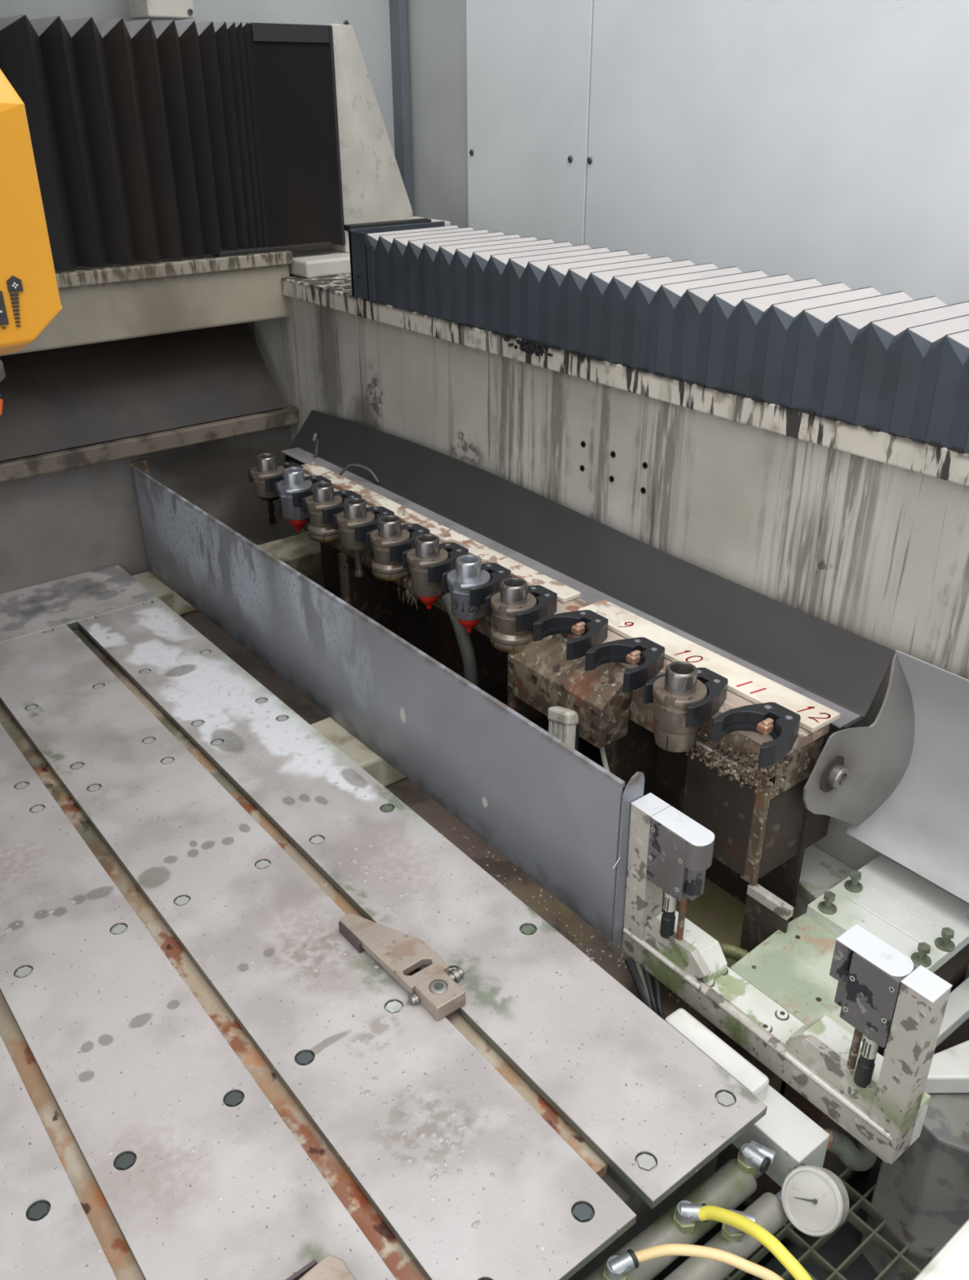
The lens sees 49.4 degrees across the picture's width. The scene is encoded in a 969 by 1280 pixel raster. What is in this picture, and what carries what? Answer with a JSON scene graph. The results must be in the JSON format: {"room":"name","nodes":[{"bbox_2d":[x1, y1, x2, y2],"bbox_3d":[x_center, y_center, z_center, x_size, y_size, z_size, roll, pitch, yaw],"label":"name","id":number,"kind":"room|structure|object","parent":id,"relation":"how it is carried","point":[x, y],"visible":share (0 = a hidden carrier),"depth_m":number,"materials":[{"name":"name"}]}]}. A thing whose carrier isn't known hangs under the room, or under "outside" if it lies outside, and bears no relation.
{"room":"metal workshop","nodes":[
{"label":"metal workshop","id":0,"kind":"room"},
{"bbox_2d":[0,254,291,355],"bbox_3d":[-1.748,-0.432,1.712,3.092,0.144,0.260,-20,34,-33],"label":"wall","id":1,"kind":"structure","parent":0,"point":[122,310],"depth_m":2.30,"materials":[{"name":"beige metal"}]},
{"bbox_2d":[55,250,293,288],"bbox_3d":[-1.665,-0.440,1.593,3.096,0.028,0.022,-20,34,-33],"label":"trim","id":2,"kind":"structure","parent":1,"relation":"attached to","point":[148,271],"depth_m":2.27,"materials":[{"name":"beige metal"}]},
{"bbox_2d":[0,14,345,270],"bbox_3d":[-1.194,-0.894,1.943,2.005,0.458,0.245,-20,34,-33],"label":"cover","id":3,"kind":"object","parent":2,"relation":"on","point":[151,141],"visible":0.99,"depth_m":2.21,"materials":[{"name":"black fabric"}]},
{"bbox_2d":[128,0,194,20],"bbox_3d":[-0.707,-1.448,2.274,0.106,0.184,0.103,-20,34,-33],"label":"bracket","id":4,"kind":"object","parent":3,"relation":"on","point":[162,10],"visible":1,"depth_m":2.28,"materials":[{"name":"white metal"}]},
{"bbox_2d":[281,273,968,486],"bbox_3d":[0.431,-0.387,1.614,0.255,0.040,2.598,-20,34,-33],"label":"guide rail ledge","id":5,"kind":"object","parent":1,"relation":"attached to","point":[335,292],"depth_m":1.60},
{"bbox_2d":[288,23,450,278],"bbox_3d":[-0.326,-1.181,2.535,0.460,0.516,0.325,-20,34,-33],"label":"corner gusset","id":6,"kind":"object","parent":5,"relation":"on","point":[374,192],"visible":0.45,"depth_m":2.50,"materials":[{"name":"beige paint"}]},
{"bbox_2d":[348,221,968,453],"bbox_3d":[0.520,-0.401,1.456,0.240,0.132,2.285,-20,34,-33],"label":"cover","id":7,"kind":"object","parent":5,"relation":"on","point":[896,362],"visible":1,"depth_m":1.55,"materials":[{"name":"grey fabric"}]},
{"bbox_2d":[462,323,964,453],"bbox_3d":[0.298,-0.379,1.573,0.010,0.027,1.091,-20,34,-33],"label":"residue","id":8,"kind":"object","parent":5,"relation":"on","point":[534,346],"visible":1,"depth_m":1.65,"materials":[{"name":"black liquid"}]},
{"bbox_2d":[0,322,300,594],"bbox_3d":[-1.766,0.035,1.979,3.085,1.109,0.284,-20,34,-33],"label":"wall","id":9,"kind":"structure","parent":0,"point":[73,397],"depth_m":2.43,"materials":[{"name":"grey metal"}]},
{"bbox_2d":[0,402,299,483],"bbox_3d":[-1.691,-0.122,1.787,3.084,0.039,0.070,-20,34,-33],"label":"horizontal beam","id":10,"kind":"structure","parent":9,"relation":"attached to","point":[51,462],"depth_m":2.39,"materials":[{"name":"metal"}]},
{"bbox_2d":[0,0,395,155],"bbox_3d":[-0.877,-1.139,2.501,1.612,2.900,0.040,-20,34,-33],"label":"wall","id":11,"kind":"structure","parent":0,"point":[369,20],"depth_m":2.61,"materials":[{"name":"white paint"}]},
{"bbox_2d":[388,0,413,212],"bbox_3d":[-0.227,-1.575,2.791,0.024,2.400,0.047,-20,34,-33],"label":"trim","id":12,"kind":"structure","parent":11,"relation":"attached to","point":[397,8],"depth_m":2.83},
{"bbox_2d":[406,0,468,227],"bbox_3d":[-0.115,-1.319,2.841,0.034,2.900,0.338,-20,34,-33],"label":"enclosure panel","id":13,"kind":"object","parent":11,"relation":"attached to","point":[437,42],"depth_m":2.78,"materials":[{"name":"grey metal"}]},
{"bbox_2d":[246,321,256,342],"bbox_3d":[-0.649,-0.638,2.793,0.400,0.740,0.040,-20,34,-33],"label":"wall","id":14,"kind":"structure","parent":0,"point":[251,325],"depth_m":2.72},
{"bbox_2d":[397,577,422,608],"bbox_3d":[-0.126,-0.086,1.853,0.043,0.054,0.053,-20,34,-33],"label":"tuft","id":15,"kind":"object","parent":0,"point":[408,595],"visible":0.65,"depth_m":1.85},
{"bbox_2d":[179,610,786,1094],"bbox_3d":[-0.295,0.268,1.924,0.285,0.060,1.852,-20,34,-33],"label":"floor strip","id":16,"kind":"object","parent":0,"point":[526,890],"visible":0.07,"depth_m":1.69,"materials":[{"name":"metal"}]},
{"bbox_2d":[131,570,197,615],"bbox_3d":[-0.780,-0.106,2.503,0.159,0.068,0.150,-20,34,-33],"label":"support block","id":17,"kind":"object","parent":16,"relation":"on","point":[179,605],"visible":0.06,"depth_m":2.47,"materials":[{"name":"beige paint"}]},
{"bbox_2d":[310,716,405,786],"bbox_3d":[-0.247,0.207,1.902,0.159,0.068,0.175,-20,34,-33],"label":"support block","id":18,"kind":"object","parent":16,"relation":"on","point":[368,760],"visible":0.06,"depth_m":1.86,"materials":[{"name":"beige paint"}]},
{"bbox_2d":[129,458,644,949],"bbox_3d":[-0.305,0.003,1.928,0.047,0.286,1.586,-20,34,-33],"label":"guard","id":19,"kind":"object","parent":16,"relation":"on","point":[550,810],"visible":0.99,"depth_m":1.68,"materials":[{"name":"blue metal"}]},
{"bbox_2d":[442,826,690,1008],"bbox_3d":[0.092,0.422,1.563,0.114,0.002,0.675,-20,34,-33],"label":"crumbs","id":20,"kind":"object","parent":16,"relation":"on","point":[520,879],"visible":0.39,"depth_m":1.53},
{"bbox_2d":[624,956,648,1007],"bbox_3d":[0.211,0.475,1.411,0.017,0.055,0.091,-10,29,-19],"label":"cable","id":21,"kind":"object","parent":16,"relation":"on","point":[629,962],"visible":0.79,"depth_m":1.41,"materials":[{"name":"rubber"}]},
{"bbox_2d":[635,962,653,1010],"bbox_3d":[0.218,0.479,1.405,0.013,0.051,0.086,-9,29,-16],"label":"cable","id":22,"kind":"object","parent":16,"relation":"on","point":[638,966],"visible":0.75,"depth_m":1.41,"materials":[{"name":"grey rubber"}]},
{"bbox_2d":[643,968,658,1015],"bbox_3d":[0.225,0.482,1.399,0.015,0.051,0.082,-7,28,-13],"label":"cable","id":23,"kind":"object","parent":16,"relation":"on","point":[648,980],"visible":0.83,"depth_m":1.40,"materials":[{"name":"rubber"}]},
{"bbox_2d":[653,977,666,1020],"bbox_3d":[0.233,0.486,1.391,0.017,0.051,0.079,-5,28,-9],"label":"cable","id":24,"kind":"object","parent":16,"relation":"on","point":[657,984],"visible":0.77,"depth_m":1.39,"materials":[{"name":"rubber"}]},
{"bbox_2d":[682,942,748,1003],"bbox_3d":[0.337,0.467,1.450,0.157,0.074,0.079,0,28,0],"label":"corrugated hose","id":25,"kind":"object","parent":16,"relation":"on","point":[730,951],"visible":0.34,"depth_m":1.45,"materials":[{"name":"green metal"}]},
{"bbox_2d":[731,1084,833,1187],"bbox_3d":[0.350,0.575,1.231,0.079,0.061,0.094,-20,34,-33],"label":"block","id":26,"kind":"object","parent":16,"relation":"on","point":[796,1139],"visible":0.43,"depth_m":1.20,"materials":[{"name":"white metal"}]},
{"bbox_2d":[664,1008,768,1101],"bbox_3d":[0.277,0.504,1.272,0.034,0.035,0.141,-20,34,-33],"label":"bar","id":27,"kind":"object","parent":26,"relation":"on","point":[735,1065],"visible":0.64,"depth_m":1.26,"materials":[{"name":"white plastic"}]},
{"bbox_2d":[663,1190,787,1279],"bbox_3d":[0.147,0.681,1.038,0.473,0.035,0.035,-19,33,-32],"label":"air cylinder","id":28,"kind":"object","parent":26,"relation":"attached to","point":[768,1210],"visible":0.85,"depth_m":1.10,"materials":[{"name":"silver metal"}]},
{"bbox_2d":[720,1208,755,1242],"bbox_3d":[0.266,0.615,1.105,0.033,0.036,0.024,6,28,11],"label":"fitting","id":29,"kind":"object","parent":28,"relation":"on","point":[732,1234],"visible":0.48,"depth_m":1.10,"materials":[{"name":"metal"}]},
{"bbox_2d":[697,1205,812,1279],"bbox_3d":[0.295,0.663,1.044,0.028,0.141,0.221,-19,33,-31],"label":"hose","id":30,"kind":"object","parent":29,"relation":"attached to","point":[728,1217],"visible":1,"depth_m":1.04,"materials":[{"name":"yellow rubber"}]},
{"bbox_2d":[781,1163,848,1236],"bbox_3d":[0.351,0.595,1.130,0.064,0.068,0.080,-20,34,-33],"label":"pressure gauge","id":31,"kind":"object","parent":26,"relation":"attached to","point":[815,1200],"visible":1,"depth_m":1.12,"materials":[{"name":"metal"}]},
{"bbox_2d":[823,1127,876,1171],"bbox_3d":[0.436,0.591,1.237,0.089,0.053,0.049,-14,31,-25],"label":"pipe","id":32,"kind":"object","parent":26,"relation":"attached to","point":[858,1157],"visible":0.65,"depth_m":1.22,"materials":[{"name":"grey metal"}]},
{"bbox_2d":[253,274,968,980],"bbox_3d":[0.378,0.096,1.963,0.235,1.206,2.800,-20,34,-33],"label":"wall","id":33,"kind":"structure","parent":0,"point":[877,552],"depth_m":1.65,"materials":[{"name":"beige metal"}]},
{"bbox_2d":[257,532,322,577],"bbox_3d":[-0.522,-0.185,2.575,0.330,0.060,0.130,-20,34,-33],"label":"crossbar","id":34,"kind":"object","parent":33,"relation":"attached to","point":[300,552],"visible":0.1,"depth_m":2.58,"materials":[{"name":"beige paint"}]},
{"bbox_2d":[579,440,647,493],"bbox_3d":[0.216,-0.292,1.776,0.002,0.054,0.158,-20,34,-33],"label":"bolt holes","id":35,"kind":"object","parent":33,"relation":"attached to","point":[643,491],"depth_m":1.77,"materials":[{"name":"black metal"}]},
{"bbox_2d":[280,409,968,903],"bbox_3d":[0.259,0.019,1.710,0.184,0.317,2.350,-20,34,-33],"label":"tool magazine cover","id":36,"kind":"object","parent":33,"relation":"attached to","point":[900,780],"visible":1,"depth_m":1.55,"materials":[{"name":"silver metal"}]},
{"bbox_2d":[338,463,379,483],"bbox_3d":[-0.271,-0.362,2.279,0.105,0.032,0.016,12,30,22],"label":"wire loop","id":37,"kind":"object","parent":36,"relation":"on","point":[344,468],"visible":0.94,"depth_m":2.27,"materials":[{"name":"grey rubber"}]},
{"bbox_2d":[280,409,895,728],"bbox_3d":[0.034,-0.222,1.952,0.098,0.114,1.560,-20,34,-33],"label":"tray","id":38,"kind":"object","parent":36,"relation":"on","point":[843,671],"depth_m":1.78,"materials":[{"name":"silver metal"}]},
{"bbox_2d":[819,755,844,792],"bbox_3d":[0.472,0.182,1.425,0.054,0.054,0.004,-20,34,-33],"label":"washer","id":39,"kind":"object","parent":36,"relation":"in","point":[831,767],"depth_m":1.41,"materials":[{"name":"metal"}]},
{"bbox_2d":[913,1218,968,1279],"bbox_3d":[0.875,0.595,1.069,1.000,0.050,0.476,-20,34,-33],"label":"sill","id":40,"kind":"structure","parent":33,"relation":"attached to","point":[951,1262],"depth_m":1.01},
{"bbox_2d":[652,1203,786,1279],"bbox_3d":[-0.350,1.143,1.290,6.200,0.020,5.400,-20,34,-33],"label":"floor","id":41,"kind":"structure","parent":0,"point":[769,1256],"depth_m":1.62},
{"bbox_2d":[0,564,767,1279],"bbox_3d":[-1.039,0.713,1.446,1.935,0.600,1.918,-20,34,-33],"label":"worktable","id":42,"kind":"object","parent":41,"relation":"on","point":[177,1102],"visible":0.99,"depth_m":1.27,"materials":[{"name":"metal"}]},
{"bbox_2d":[0,821,544,1228],"bbox_3d":[-0.205,0.417,1.358,0.825,0.001,0.450,16,32,29],"label":"droplet","id":43,"kind":"object","parent":42,"relation":"on","point":[439,1139],"visible":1,"depth_m":1.18,"materials":[{"name":"grey"}]},
{"bbox_2d":[285,1254,355,1279],"bbox_3d":[-0.146,0.619,0.948,0.089,0.021,0.112,-20,34,-33],"label":"clamp","id":44,"kind":"object","parent":42,"relation":"on","point":[331,1267],"visible":1,"depth_m":0.98,"materials":[{"name":"metal"}]},
{"bbox_2d":[338,913,465,1020],"bbox_3d":[-0.100,0.405,1.357,0.082,0.024,0.211,-20,34,-33],"label":"clamp","id":45,"kind":"object","parent":42,"relation":"on","point":[400,953],"visible":1,"depth_m":1.33,"materials":[{"name":"metal"}]},
{"bbox_2d":[428,979,448,994],"bbox_3d":[-0.057,0.425,1.293,0.024,0.001,0.024,-20,34,-33],"label":"socket","id":46,"kind":"object","parent":45,"relation":"attached to","point":[435,986],"depth_m":1.29,"materials":[{"name":"metal"}]},
{"bbox_2d":[582,1158,763,1279],"bbox_3d":[0.119,0.659,1.065,0.470,0.040,0.040,-19,33,-32],"label":"air cylinder","id":47,"kind":"object","parent":42,"relation":"attached to","point":[729,1186],"visible":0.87,"depth_m":1.12,"materials":[{"name":"silver metal"}]},
{"bbox_2d":[602,1248,639,1279],"bbox_3d":[0.136,0.630,1.057,0.035,0.033,0.027,-20,34,-33],"label":"fitting","id":48,"kind":"object","parent":47,"relation":"on","point":[616,1267],"visible":1,"depth_m":1.05,"materials":[{"name":"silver metal"}]},
{"bbox_2d":[672,1200,707,1235],"bbox_3d":[0.216,0.606,1.109,0.036,0.032,0.024,-2,28,-4],"label":"fitting","id":49,"kind":"object","parent":47,"relation":"attached to","point":[685,1217],"visible":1,"depth_m":1.10,"materials":[{"name":"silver metal"}]},
{"bbox_2d":[634,1243,783,1279],"bbox_3d":[0.248,0.659,1.033,0.221,0.118,0.051,16,32,28],"label":"hose","id":50,"kind":"object","parent":47,"relation":"attached to","point":[670,1249],"visible":1,"depth_m":1.03,"materials":[{"name":"beige rubber"}]},
{"bbox_2d":[736,1140,776,1175],"bbox_3d":[0.300,0.574,1.167,0.037,0.031,0.034,16,32,28],"label":"pipe fitting","id":51,"kind":"object","parent":47,"relation":"attached to","point":[753,1156],"visible":1,"depth_m":1.16,"materials":[{"name":"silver metal"}]},
{"bbox_2d":[729,854,968,1231],"bbox_3d":[0.517,0.648,1.524,0.344,0.614,0.209,-20,34,-33],"label":"mounting plate","id":52,"kind":"object","parent":41,"relation":"on","point":[925,922],"visible":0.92,"depth_m":1.42,"materials":[{"name":"metal"}]},
{"bbox_2d":[662,893,669,911],"bbox_3d":[0.232,0.336,1.347,0.001,0.022,0.009,-20,34,-33],"label":"print","id":53,"kind":"object","parent":52,"relation":"on","point":[665,904],"depth_m":1.35,"materials":[{"name":"paint"}]},
{"bbox_2d":[622,792,952,1164],"bbox_3d":[0.340,0.384,1.261,0.069,0.254,0.417,-20,34,-33],"label":"bracket","id":54,"kind":"object","parent":52,"relation":"attached to","point":[898,1004],"visible":1,"depth_m":1.23,"materials":[{"name":"white metal"}]},
{"bbox_2d":[817,901,836,915],"bbox_3d":[0.471,0.367,1.447,0.025,0.005,0.025,-20,34,-33],"label":"washer","id":55,"kind":"object","parent":52,"relation":"in","point":[824,908],"depth_m":1.44,"materials":[{"name":"metal"}]},
{"bbox_2d":[844,880,862,893],"bbox_3d":[0.520,0.346,1.486,0.025,0.005,0.025,-20,34,-33],"label":"washer","id":56,"kind":"object","parent":52,"relation":"in","point":[850,886],"depth_m":1.48,"materials":[{"name":"metal"}]},
{"bbox_2d":[860,1038,871,1058],"bbox_3d":[0.413,0.443,1.142,0.001,0.022,0.009,-20,34,-33],"label":"print","id":57,"kind":"object","parent":52,"relation":"on","point":[865,1052],"depth_m":1.14,"materials":[{"name":"paper"}]},
{"bbox_2d":[911,951,931,967],"bbox_3d":[0.564,0.412,1.360,0.025,0.005,0.025,-20,34,-33],"label":"washer","id":58,"kind":"object","parent":52,"relation":"in","point":[918,958],"depth_m":1.36,"materials":[{"name":"metal"}]},
{"bbox_2d":[934,937,955,951],"bbox_3d":[0.605,0.399,1.384,0.025,0.005,0.025,-20,34,-33],"label":"washer","id":59,"kind":"object","parent":52,"relation":"in","point":[941,944],"depth_m":1.38,"materials":[{"name":"metal"}]},
{"bbox_2d":[859,1040,968,1279],"bbox_3d":[0.621,0.772,1.408,0.158,0.482,0.165,-20,34,-33],"label":"side casting","id":60,"kind":"object","parent":41,"relation":"on","point":[922,1197],"visible":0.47,"depth_m":1.33,"materials":[{"name":"grey metal"}]},
{"bbox_2d":[715,1080,786,1206],"bbox_3d":[-0.186,0.335,2.055,0.010,0.300,1.852,-20,34,-33],"label":"wall","id":61,"kind":"structure","parent":0,"point":[731,1152],"depth_m":1.48,"materials":[{"name":"metal"}]},
{"bbox_2d":[584,0,968,305],"bbox_3d":[0.670,-0.840,1.923,0.040,2.900,1.364,-20,34,-33],"label":"wall","id":62,"kind":"structure","parent":0,"point":[827,141],"depth_m":1.98,"materials":[{"name":"grey metal"}]},
{"bbox_2d":[469,149,473,155],"bbox_3d":[-0.034,-1.241,2.683,0.004,0.015,0.015,-20,34,-33],"label":"screw","id":63,"kind":"object","parent":62,"relation":"attached to","point":[471,152],"visible":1,"depth_m":2.68,"materials":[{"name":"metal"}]},
{"bbox_2d":[466,0,593,245],"bbox_3d":[0.108,-1.171,2.556,0.040,2.900,0.443,-20,34,-33],"label":"wall panel","id":64,"kind":"object","parent":62,"relation":"attached to","point":[529,62],"depth_m":2.49,"materials":[{"name":"grey metal"}]},
{"bbox_2d":[567,155,573,162],"bbox_3d":[0.196,-1.106,2.423,0.004,0.015,0.015,-20,34,-33],"label":"screw","id":65,"kind":"object","parent":62,"relation":"attached to","point":[570,158],"visible":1,"depth_m":2.42,"materials":[{"name":"metal"}]},
{"bbox_2d":[586,156,592,164],"bbox_3d":[0.236,-1.082,2.378,0.004,0.015,0.015,-20,34,-33],"label":"screw","id":66,"kind":"object","parent":62,"relation":"attached to","point":[589,160],"visible":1,"depth_m":2.38,"materials":[{"name":"metal"}]},
{"bbox_2d":[742,1168,878,1279],"bbox_3d":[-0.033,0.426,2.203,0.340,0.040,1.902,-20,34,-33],"label":"floor","id":67,"kind":"structure","parent":0,"point":[855,1178],"depth_m":1.52,"materials":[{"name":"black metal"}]},
{"bbox_2d":[613,877,798,968],"bbox_3d":[0.344,0.515,1.708,0.340,0.260,0.380,-20,34,-33],"label":"floor","id":68,"kind":"structure","parent":67,"relation":"on","point":[717,913],"depth_m":1.61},
{"bbox_2d":[278,462,839,922],"bbox_3d":[0.002,0.095,1.956,0.233,0.516,1.365,-20,34,-33],"label":"tool rack","id":69,"kind":"object","parent":68,"relation":"on","point":[760,839],"visible":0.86,"depth_m":1.58,"materials":[{"name":"brown metal"}]},
{"bbox_2d":[249,453,284,524],"bbox_3d":[-0.456,-0.318,2.237,0.072,0.152,0.072,-20,34,-33],"label":"holder","id":70,"kind":"object","parent":69,"relation":"attached to","point":[266,466],"visible":0.8,"depth_m":2.21,"materials":[{"name":"metal"}]},
{"bbox_2d":[247,462,302,491],"bbox_3d":[-0.438,-0.350,2.237,0.100,0.031,0.091,-20,34,-33],"label":"tool gripper","id":71,"kind":"object","parent":69,"relation":"on","point":[270,480],"visible":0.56,"depth_m":2.19,"materials":[{"name":"black plastic"}]},
{"bbox_2d":[274,475,331,506],"bbox_3d":[-0.366,-0.308,2.156,0.100,0.031,0.091,-20,34,-33],"label":"tool gripper","id":72,"kind":"object","parent":69,"relation":"on","point":[297,496],"visible":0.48,"depth_m":2.11,"materials":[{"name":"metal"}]},
{"bbox_2d":[276,466,312,532],"bbox_3d":[-0.385,-0.284,2.152,0.072,0.133,0.072,-20,34,-33],"label":"holder","id":73,"kind":"object","parent":72,"relation":"attached to","point":[293,481],"visible":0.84,"depth_m":2.13,"materials":[{"name":"metal"}]},
{"bbox_2d":[302,490,361,524],"bbox_3d":[-0.294,-0.266,2.075,0.100,0.031,0.091,-20,34,-33],"label":"tool gripper","id":74,"kind":"object","parent":69,"relation":"on","point":[328,513],"visible":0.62,"depth_m":2.04,"materials":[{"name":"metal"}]},
{"bbox_2d":[305,481,342,542],"bbox_3d":[-0.313,-0.253,2.065,0.073,0.107,0.073,-20,34,-33],"label":"holder","id":75,"kind":"object","parent":74,"relation":"attached to","point":[323,495],"visible":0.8,"depth_m":2.05,"materials":[{"name":"metal"}]},
{"bbox_2d":[333,506,394,542],"bbox_3d":[-0.223,-0.223,1.994,0.100,0.031,0.091,-20,34,-33],"label":"tool gripper","id":76,"kind":"object","parent":69,"relation":"on","point":[361,531],"visible":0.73,"depth_m":1.96,"materials":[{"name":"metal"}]},
{"bbox_2d":[336,497,375,577],"bbox_3d":[-0.241,-0.192,1.994,0.072,0.151,0.072,-20,34,-33],"label":"holder","id":77,"kind":"object","parent":76,"relation":"attached to","point":[354,513],"visible":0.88,"depth_m":1.96,"materials":[{"name":"metal"}]},
{"bbox_2d":[366,523,430,561],"bbox_3d":[-0.151,-0.181,1.913,0.100,0.031,0.091,-20,34,-33],"label":"tool gripper","id":78,"kind":"object","parent":69,"relation":"on","point":[396,549],"visible":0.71,"depth_m":1.88,"materials":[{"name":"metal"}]},
{"bbox_2d":[369,515,410,580],"bbox_3d":[-0.170,-0.169,1.903,0.073,0.107,0.073,-20,34,-33],"label":"holder","id":79,"kind":"object","parent":78,"relation":"attached to","point":[389,531],"visible":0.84,"depth_m":1.89,"materials":[{"name":"metal"}]},
{"bbox_2d":[406,533,448,608],"bbox_3d":[-0.098,-0.115,1.828,0.072,0.133,0.072,-20,34,-33],"label":"holder","id":80,"kind":"object","parent":69,"relation":"on","point":[427,552],"visible":0.9,"depth_m":1.80,"materials":[{"name":"metal"}]},
{"bbox_2d":[402,542,468,582],"bbox_3d":[-0.079,-0.139,1.832,0.100,0.031,0.091,-20,34,-33],"label":"tool gripper","id":81,"kind":"object","parent":69,"relation":"on","point":[435,571],"visible":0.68,"depth_m":1.80,"materials":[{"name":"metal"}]},
{"bbox_2d":[441,592,478,687],"bbox_3d":[-0.041,0.118,1.904,0.027,0.423,0.103,-16,31,-27],"label":"hose","id":82,"kind":"object","parent":69,"relation":"hanging from","point":[464,639],"visible":0.48,"depth_m":1.83,"materials":[{"name":"grey rubber"}]},
{"bbox_2d":[441,562,511,606],"bbox_3d":[-0.007,-0.097,1.751,0.100,0.031,0.091,-20,34,-33],"label":"tool gripper","id":83,"kind":"object","parent":69,"relation":"on","point":[498,573],"visible":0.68,"depth_m":1.73,"materials":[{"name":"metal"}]},
{"bbox_2d":[446,554,490,632],"bbox_3d":[-0.026,-0.073,1.747,0.072,0.133,0.072,-20,34,-33],"label":"holder","id":84,"kind":"object","parent":83,"relation":"attached to","point":[468,573],"visible":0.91,"depth_m":1.72,"materials":[{"name":"metal"}]},
{"bbox_2d":[490,577,536,652],"bbox_3d":[0.046,-0.042,1.660,0.073,0.107,0.073,-20,34,-33],"label":"holder","id":85,"kind":"object","parent":69,"relation":"attached to","point":[513,597],"visible":0.87,"depth_m":1.64,"materials":[{"name":"metal"}]},
{"bbox_2d":[491,614,494,629],"bbox_3d":[0.025,-0.030,1.681,0.040,0.050,0.043,-20,34,-33],"label":"tuft","id":86,"kind":"object","parent":85,"relation":"in","point":[492,615],"visible":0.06,"depth_m":1.69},
{"bbox_2d":[484,585,557,631],"bbox_3d":[0.064,-0.054,1.670,0.100,0.031,0.091,-20,34,-33],"label":"tool gripper","id":87,"kind":"object","parent":69,"relation":"on","point":[546,599],"visible":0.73,"depth_m":1.65,"materials":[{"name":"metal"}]},
{"bbox_2d":[505,698,548,732],"bbox_3d":[0.079,0.165,1.813,0.150,0.065,0.140,-20,34,-33],"label":"box","id":88,"kind":"object","parent":69,"relation":"attached to","point":[541,720],"visible":0.11,"depth_m":1.81,"materials":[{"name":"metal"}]},
{"bbox_2d":[547,706,578,751],"bbox_3d":[0.116,0.163,1.585,0.051,0.128,0.072,-20,34,-33],"label":"connector","id":89,"kind":"object","parent":69,"relation":"hanging from","point":[562,722],"visible":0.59,"depth_m":1.56,"materials":[{"name":"beige plastic"}]},
{"bbox_2d":[533,609,608,660],"bbox_3d":[0.136,-0.012,1.589,0.100,0.031,0.091,-20,34,-33],"label":"tool gripper","id":90,"kind":"object","parent":69,"relation":"on","point":[593,627],"visible":0.99,"depth_m":1.59,"materials":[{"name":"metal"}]},
{"bbox_2d":[600,746,618,875],"bbox_3d":[0.188,0.264,1.608,0.013,0.240,0.066,-16,32,-28],"label":"cable","id":91,"kind":"object","parent":69,"relation":"hanging from","point":[602,752],"visible":0.26,"depth_m":1.58,"materials":[{"name":"beige plastic"}]},
{"bbox_2d":[585,636,665,691],"bbox_3d":[0.208,0.030,1.508,0.100,0.031,0.091,-20,34,-33],"label":"tool gripper","id":92,"kind":"object","parent":69,"relation":"on","point":[649,655],"visible":0.98,"depth_m":1.51,"materials":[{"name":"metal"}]},
{"bbox_2d":[652,661,706,752],"bbox_3d":[0.261,0.090,1.420,0.072,0.119,0.072,-20,34,-33],"label":"holder","id":93,"kind":"object","parent":69,"relation":"on","point":[673,693],"visible":0.94,"depth_m":1.40,"materials":[{"name":"metal"}]},
{"bbox_2d":[643,666,728,727],"bbox_3d":[0.280,0.072,1.427,0.100,0.031,0.091,-20,34,-33],"label":"tool gripper","id":94,"kind":"object","parent":69,"relation":"on","point":[697,713],"visible":0.64,"depth_m":1.41,"materials":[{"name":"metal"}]},
{"bbox_2d":[685,728,795,796],"bbox_3d":[0.333,0.145,1.404,0.071,0.058,0.164,-20,34,-33],"label":"pile","id":95,"kind":"object","parent":69,"relation":"on","point":[727,751],"visible":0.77,"depth_m":1.40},
{"bbox_2d":[711,702,800,768],"bbox_3d":[0.353,0.116,1.345,0.100,0.031,0.091,-20,34,-33],"label":"tool gripper","id":96,"kind":"object","parent":69,"relation":"on","point":[781,723],"visible":1,"depth_m":1.35,"materials":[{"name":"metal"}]},
{"bbox_2d":[737,883,793,959],"bbox_3d":[0.391,0.412,1.471,0.014,0.142,0.068,-20,34,-33],"label":"rail","id":97,"kind":"object","parent":68,"relation":"on","point":[766,913],"visible":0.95,"depth_m":1.46,"materials":[{"name":"white metal"}]},
{"bbox_2d":[793,844,854,916],"bbox_3d":[0.486,0.404,1.660,0.104,0.140,0.180,-20,34,-33],"label":"block","id":98,"kind":"object","parent":68,"relation":"on","point":[820,872],"visible":0.03,"depth_m":1.60,"materials":[{"name":"paint"}]},
{"bbox_2d":[728,1218,790,1277],"bbox_3d":[0.347,0.805,1.381,0.410,0.050,0.006,-20,34,-33],"label":"rail","id":99,"kind":"object","parent":67,"relation":"on","point":[759,1248],"visible":0.11,"depth_m":1.38,"materials":[{"name":"metal"}]},
{"bbox_2d":[723,1167,933,1279],"bbox_3d":[0.431,0.844,1.290,0.400,0.018,0.252,-20,34,-33],"label":"floor grate","id":100,"kind":"object","parent":67,"relation":"on","point":[810,1252],"visible":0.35,"depth_m":1.38,"materials":[{"name":"metal"}]},
{"bbox_3d":[-1.693,-1.217,0.769,2.680,0.450,1.150,-20,34,-33],"label":"ceiling","id":101,"kind":"structure","parent":0,"visible":0},
{"bbox_2d":[0,68,62,415],"bbox_3d":[-0.990,-0.662,0.529,1.205,1.214,0.447,-20,34,-33],"label":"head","id":102,"kind":"object","parent":101,"relation":"hanging from","point":[29,295],"visible":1,"depth_m":0.91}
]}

